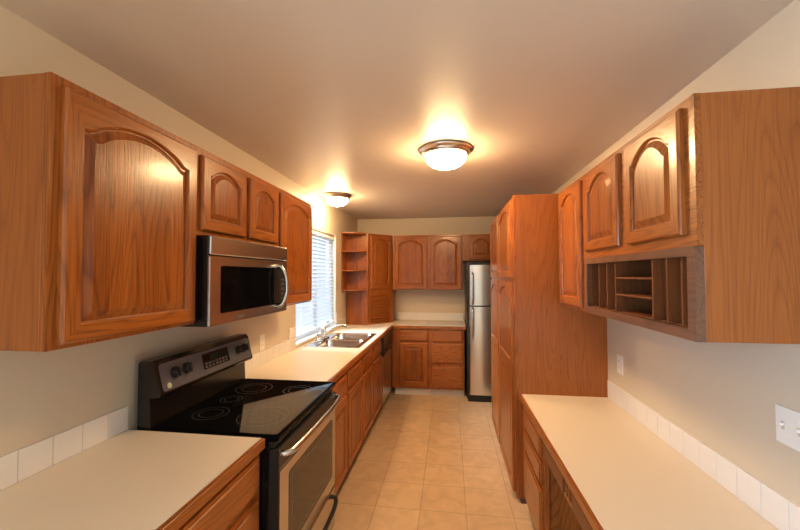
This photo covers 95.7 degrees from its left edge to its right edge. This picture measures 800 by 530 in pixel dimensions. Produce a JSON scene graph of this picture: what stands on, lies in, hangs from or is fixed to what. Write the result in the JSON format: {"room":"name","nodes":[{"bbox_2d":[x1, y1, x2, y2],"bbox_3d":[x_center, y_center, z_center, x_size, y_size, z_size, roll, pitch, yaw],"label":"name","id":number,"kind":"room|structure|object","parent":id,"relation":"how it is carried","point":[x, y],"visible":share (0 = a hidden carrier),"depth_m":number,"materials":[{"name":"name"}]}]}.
{"room":"kitchen","nodes":[
{"label":"kitchen","id":0,"kind":"room"},
{"bbox_2d":[0,5,357,456],"bbox_3d":[-1.241,0.412,1.547,0.120,2.420,8.191,0,-2,8],"label":"wall","id":1,"kind":"structure","parent":0,"point":[43,395],"depth_m":1.44,"materials":[{"name":"paint"}]},
{"bbox_2d":[0,406,127,490],"bbox_3d":[-1.242,0.643,1.054,0.008,0.102,1.024,0,-2,8],"label":"tile backsplash","id":2,"kind":"structure","parent":1,"relation":"attached to","point":[16,466],"depth_m":1.28,"materials":[{"name":"white tile"}]},
{"bbox_2d":[0,72,196,351],"bbox_3d":[-1.054,-0.139,1.284,0.323,0.762,0.574,0,-2,8],"label":"upper cabinet","id":3,"kind":"object","parent":1,"relation":"attached to","point":[98,200],"visible":1,"depth_m":1.07,"materials":[{"name":"brown wood"}]},
{"bbox_2d":[196,146,278,245],"bbox_3d":[-0.966,-0.311,1.941,0.323,0.382,0.743,0,-2,8],"label":"upper cabinet","id":4,"kind":"object","parent":1,"relation":"attached to","point":[233,202],"visible":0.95,"depth_m":1.80,"materials":[{"name":"brown wood"}]},
{"bbox_2d":[179,235,288,326],"bbox_3d":[-0.909,0.080,1.923,0.436,0.393,0.737,0,-2,8],"label":"microwave","id":5,"kind":"object","parent":4,"relation":"attached to","point":[236,280],"visible":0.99,"depth_m":1.72,"materials":[{"name":"silver metal"}]},
{"bbox_2d":[259,334,264,350],"bbox_3d":[-1.021,0.575,2.684,0.007,0.116,0.072,0,-2,8],"label":"wall outlet","id":6,"kind":"object","parent":1,"relation":"attached to","point":[261,337],"visible":1,"depth_m":2.67,"materials":[{"name":"white plastic"}]},
{"bbox_2d":[245,326,295,372],"bbox_3d":[-1.004,0.641,2.801,0.008,0.200,0.932,0,-2,8],"label":"tile backsplash","id":7,"kind":"structure","parent":1,"relation":"attached to","point":[260,358],"depth_m":2.83,"materials":[{"name":"white tile"}]},
{"bbox_2d":[277,188,311,305],"bbox_3d":[-0.877,-0.104,2.581,0.323,0.762,0.560,0,-2,8],"label":"upper cabinet","id":8,"kind":"object","parent":1,"relation":"attached to","point":[295,214],"visible":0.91,"depth_m":2.53,"materials":[{"name":"brown wood"}]},
{"bbox_2d":[295,227,335,346],"bbox_3d":[-0.921,0.188,3.869,0.124,1.136,1.175,0,-2,8],"label":"window","id":9,"kind":"structure","parent":1,"relation":"in","point":[310,335],"depth_m":4.42,"materials":[{"name":"white paint"}]},
{"bbox_2d":[296,229,334,336],"bbox_3d":[-0.900,0.153,3.867,0.064,1.045,1.151,0,-2,8],"label":"window blind","id":10,"kind":"object","parent":9,"relation":"attached to","point":[308,318],"visible":0.59,"depth_m":3.95,"materials":[{"name":"white paint"}]},
{"bbox_2d":[336,312,345,328],"bbox_3d":[-0.753,0.691,4.641,0.008,0.200,0.423,0,-2,8],"label":"tile backsplash","id":11,"kind":"structure","parent":1,"relation":"attached to","point":[343,320],"depth_m":4.55,"materials":[{"name":"white tile"}]},
{"bbox_2d":[341,232,367,290],"bbox_3d":[-0.589,-0.044,4.755,0.307,0.762,0.225,0,-2,8],"label":"open shelf unit","id":12,"kind":"object","parent":1,"relation":"attached to","point":[354,245],"visible":1,"depth_m":4.85,"materials":[{"name":"brown wood"}]},
{"bbox_2d":[0,0,793,219],"bbox_3d":[0.024,-0.855,1.409,2.678,0.100,8.191,0,-2,8],"label":"ceiling","id":13,"kind":"structure","parent":0,"point":[343,96],"depth_m":1.51,"materials":[{"name":"paint"}]},
{"bbox_2d":[323,192,350,207],"bbox_3d":[-0.663,-0.669,3.824,0.300,0.135,0.300,0,-2,8],"label":"ceiling light","id":14,"kind":"object","parent":13,"relation":"attached to","point":[336,199],"visible":1,"depth_m":3.73,"materials":[{"name":"white glass"}]},
{"bbox_2d":[419,141,472,171],"bbox_3d":[0.308,-0.703,2.441,0.356,0.148,0.356,0,-2,8],"label":"ceiling light","id":15,"kind":"object","parent":13,"relation":"attached to","point":[441,155],"visible":1,"depth_m":2.34,"materials":[{"name":"white glass"}]},
{"bbox_2d":[357,216,495,383],"bbox_3d":[0.572,0.513,5.372,2.438,2.420,0.120,0,-2,8],"label":"wall","id":16,"kind":"structure","parent":0,"point":[420,301],"depth_m":5.34,"materials":[{"name":"paint"}]},
{"bbox_2d":[368,233,392,289],"bbox_3d":[-0.396,-0.035,5.150,0.582,0.761,0.606,0,-2,8],"label":"upper cabinet","id":17,"kind":"object","parent":16,"relation":"attached to","point":[380,247],"visible":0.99,"depth_m":4.95,"materials":[{"name":"brown wood"}]},
{"bbox_2d":[393,234,462,289],"bbox_3d":[0.398,-0.035,5.185,0.972,0.762,0.323,0,-2,8],"label":"upper cabinet","id":18,"kind":"object","parent":16,"relation":"attached to","point":[420,262],"visible":1,"depth_m":5.03,"materials":[{"name":"brown wood"}]},
{"bbox_2d":[398,312,462,320],"bbox_3d":[0.441,0.754,5.317,0.960,0.108,0.010,0,-2,8],"label":"tile backsplash","id":19,"kind":"structure","parent":16,"relation":"attached to","point":[401,315],"depth_m":5.31,"materials":[{"name":"white tile"}]},
{"bbox_2d":[462,234,489,261],"bbox_3d":[1.311,-0.239,5.066,0.868,0.364,0.323,0,-2,8],"label":"upper cabinet","id":20,"kind":"object","parent":16,"relation":"attached to","point":[475,247],"visible":0.44,"depth_m":4.95,"materials":[{"name":"brown wood"}]},
{"bbox_2d":[332,381,535,529],"bbox_3d":[0.029,1.664,1.340,2.678,0.100,8.191,0,-2,8],"label":"floor","id":21,"kind":"structure","parent":0,"point":[424,462],"depth_m":2.86,"materials":[{"name":"tile"}]},
{"bbox_2d":[178,453,259,529],"bbox_3d":[-0.934,1.169,0.982,0.628,0.874,1.055,0,-2,8],"label":"base cabinet","id":22,"kind":"object","parent":21,"relation":"on","point":[235,506],"visible":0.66,"depth_m":1.28,"materials":[{"name":"brown wood"}]},
{"bbox_2d":[0,430,264,529],"bbox_3d":[-0.933,0.712,0.994,0.635,0.040,1.055,0,-2,8],"label":"countertop","id":23,"kind":"structure","parent":22,"relation":"on","point":[131,479],"depth_m":1.15,"materials":[{"name":"beige laminate"}]},
{"bbox_2d":[137,334,341,529],"bbox_3d":[-0.732,1.027,1.883,0.715,1.206,0.756,0,-2,8],"label":"electric stove","id":24,"kind":"object","parent":21,"relation":"on","point":[204,388],"visible":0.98,"depth_m":1.74,"materials":[{"name":"black metal"}]},
{"bbox_2d":[149,378,334,441],"bbox_3d":[-0.741,0.723,1.893,0.596,0.029,0.756,0,-2,8],"label":"cooktop","id":25,"kind":"object","parent":24,"relation":"in","point":[269,409],"depth_m":1.76,"materials":[{"name":"black glass"}]},
{"bbox_2d":[332,358,361,494],"bbox_3d":[-0.695,1.217,2.736,0.628,0.874,0.927,0,-2,8],"label":"base cabinet","id":26,"kind":"object","parent":21,"relation":"on","point":[348,425],"visible":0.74,"depth_m":2.71,"materials":[{"name":"brown wood"}]},
{"bbox_2d":[245,320,465,381],"bbox_3d":[-0.072,0.787,3.794,1.586,0.040,3.164,0,-2,8],"label":"countertop","id":27,"kind":"structure","parent":26,"relation":"on","point":[302,363],"depth_m":2.95,"materials":[{"name":"beige laminate"}]},
{"bbox_2d":[318,321,347,340],"bbox_3d":[-0.672,0.673,3.708,0.293,0.178,0.250,0,-2,8],"label":"tap","id":28,"kind":"object","parent":27,"relation":"on","point":[324,331],"visible":0.98,"depth_m":3.70,"materials":[{"name":"silver metal"}]},
{"bbox_2d":[320,326,325,337],"bbox_3d":[-0.788,0.692,3.723,0.060,0.118,0.060,0,-2,8],"label":"tap","id":29,"kind":"object","parent":28,"relation":"on","point":[323,329],"depth_m":3.70,"materials":[{"name":"silver metal"}]},
{"bbox_2d":[304,333,376,347],"bbox_3d":[-0.574,0.849,3.713,0.520,0.173,0.815,0,-2,8],"label":"sink","id":30,"kind":"object","parent":27,"relation":"in","point":[335,340],"visible":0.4,"depth_m":3.70,"materials":[{"name":"silver metal"}]},
{"bbox_2d":[346,290,367,324],"bbox_3d":[-0.572,0.568,4.843,0.293,0.456,0.012,0,-2,8],"label":"board","id":31,"kind":"object","parent":27,"relation":"on","point":[356,301],"visible":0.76,"depth_m":4.84,"materials":[{"name":"brown wood"}]},
{"bbox_2d":[368,289,395,324],"bbox_3d":[-0.395,0.576,5.133,0.582,0.458,0.606,0,-2,8],"label":"appliance garage","id":32,"kind":"object","parent":27,"relation":"on","point":[381,303],"visible":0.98,"depth_m":4.98,"materials":[{"name":"brown wood"}]},
{"bbox_2d":[361,340,381,441],"bbox_3d":[-0.571,1.242,3.644,0.628,0.874,0.905,0,-2,8],"label":"base cabinet","id":33,"kind":"object","parent":21,"relation":"on","point":[371,375],"visible":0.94,"depth_m":3.51,"materials":[{"name":"brown wood"}]},
{"bbox_2d":[380,330,391,405],"bbox_3d":[-0.444,1.265,4.390,0.622,0.868,0.594,0,-2,8],"label":"dishwasher","id":34,"kind":"object","parent":21,"relation":"on","point":[386,341],"visible":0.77,"depth_m":4.28,"materials":[{"name":"black plastic"}]},
{"bbox_2d":[392,329,430,394],"bbox_3d":[0.184,1.278,5.024,0.496,0.874,0.628,0,-2,8],"label":"base cabinet","id":35,"kind":"object","parent":21,"relation":"on","point":[410,347],"visible":0.98,"depth_m":4.72,"materials":[{"name":"brown wood"}]},
{"bbox_2d":[430,329,463,395],"bbox_3d":[0.646,1.275,4.961,0.433,0.874,0.628,0,-2,8],"label":"base cabinet","id":36,"kind":"object","parent":21,"relation":"on","point":[446,346],"visible":0.96,"depth_m":4.66,"materials":[{"name":"brown wood"}]},
{"bbox_2d":[464,262,491,401],"bbox_3d":[1.260,0.835,4.788,0.765,1.742,0.806,0,-2,8],"label":"refrigerator","id":37,"kind":"object","parent":21,"relation":"on","point":[477,275],"visible":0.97,"depth_m":4.49,"materials":[{"name":"silver metal"}]},
{"bbox_2d":[490,194,607,503],"bbox_3d":[1.186,0.592,3.169,0.624,2.140,1.370,0,-2,8],"label":"pantry cabinet","id":38,"kind":"object","parent":21,"relation":"on","point":[540,345],"visible":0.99,"depth_m":2.52,"materials":[{"name":"brown wood"}]},
{"bbox_2d":[523,406,581,529],"bbox_3d":[1.079,1.280,2.178,0.576,0.711,0.575,0,-2,8],"label":"base cabinet","id":39,"kind":"object","parent":21,"relation":"on","point":[549,508],"visible":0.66,"depth_m":1.98,"materials":[{"name":"brown wood"}]},
{"bbox_2d":[519,394,778,529],"bbox_3d":[0.962,0.937,1.347,0.580,0.150,2.279,0,-2,8],"label":"countertop","id":40,"kind":"structure","parent":39,"relation":"on","point":[621,475],"depth_m":1.51,"materials":[{"name":"beige laminate"}]},
{"bbox_2d":[552,0,799,506],"bbox_3d":[1.294,0.397,1.202,0.120,2.420,8.191,0,-2,8],"label":"wall","id":41,"kind":"structure","parent":0,"point":[725,396],"depth_m":1.37,"materials":[{"name":"paint"}]},
{"bbox_2d":[558,174,585,310],"bbox_3d":[1.202,-0.117,2.223,0.328,0.762,0.494,0,-2,8],"label":"upper cabinet","id":42,"kind":"object","parent":41,"relation":"attached to","point":[572,253],"visible":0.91,"depth_m":2.17,"materials":[{"name":"brown wood"}]},
{"bbox_2d":[617,354,622,374],"bbox_3d":[1.376,0.623,2.268,0.007,0.118,0.072,0,-2,8],"label":"wall outlet","id":43,"kind":"object","parent":41,"relation":"attached to","point":[619,357],"visible":1,"depth_m":2.26,"materials":[{"name":"white plastic"}]},
{"bbox_2d":[584,87,799,343],"bbox_3d":[1.107,-0.136,1.531,0.328,0.762,0.900,0,-2,8],"label":"upper cabinet","id":44,"kind":"object","parent":41,"relation":"attached to","point":[692,224],"visible":1,"depth_m":1.10,"materials":[{"name":"brown wood"}]},
{"bbox_2d":[616,277,651,278],"bbox_3d":[1.108,0.053,1.486,0.291,0.008,0.296,0,-2,8],"label":"shelf","id":45,"kind":"object","parent":44,"relation":"attached to","point":[616,277],"depth_m":1.49,"materials":[{"name":"brown wood"}]},
{"bbox_2d":[616,293,651,298],"bbox_3d":[1.108,0.128,1.484,0.291,0.008,0.296,0,-2,8],"label":"shelf","id":46,"kind":"object","parent":44,"relation":"attached to","point":[618,295],"depth_m":1.58,"materials":[{"name":"brown wood"}]},
{"bbox_2d":[607,380,799,529],"bbox_3d":[1.248,0.803,1.326,0.008,0.115,2.247,0,-2,8],"label":"tile backsplash","id":47,"kind":"structure","parent":41,"relation":"attached to","point":[782,513],"depth_m":1.43,"materials":[{"name":"white tile"}]},
{"bbox_2d":[775,404,799,451],"bbox_3d":[1.212,0.510,1.102,0.016,0.118,0.165,0,-2,8],"label":"light switch","id":48,"kind":"object","parent":41,"relation":"attached to","point":[787,420],"visible":1,"depth_m":1.14,"materials":[{"name":"white plastic"}]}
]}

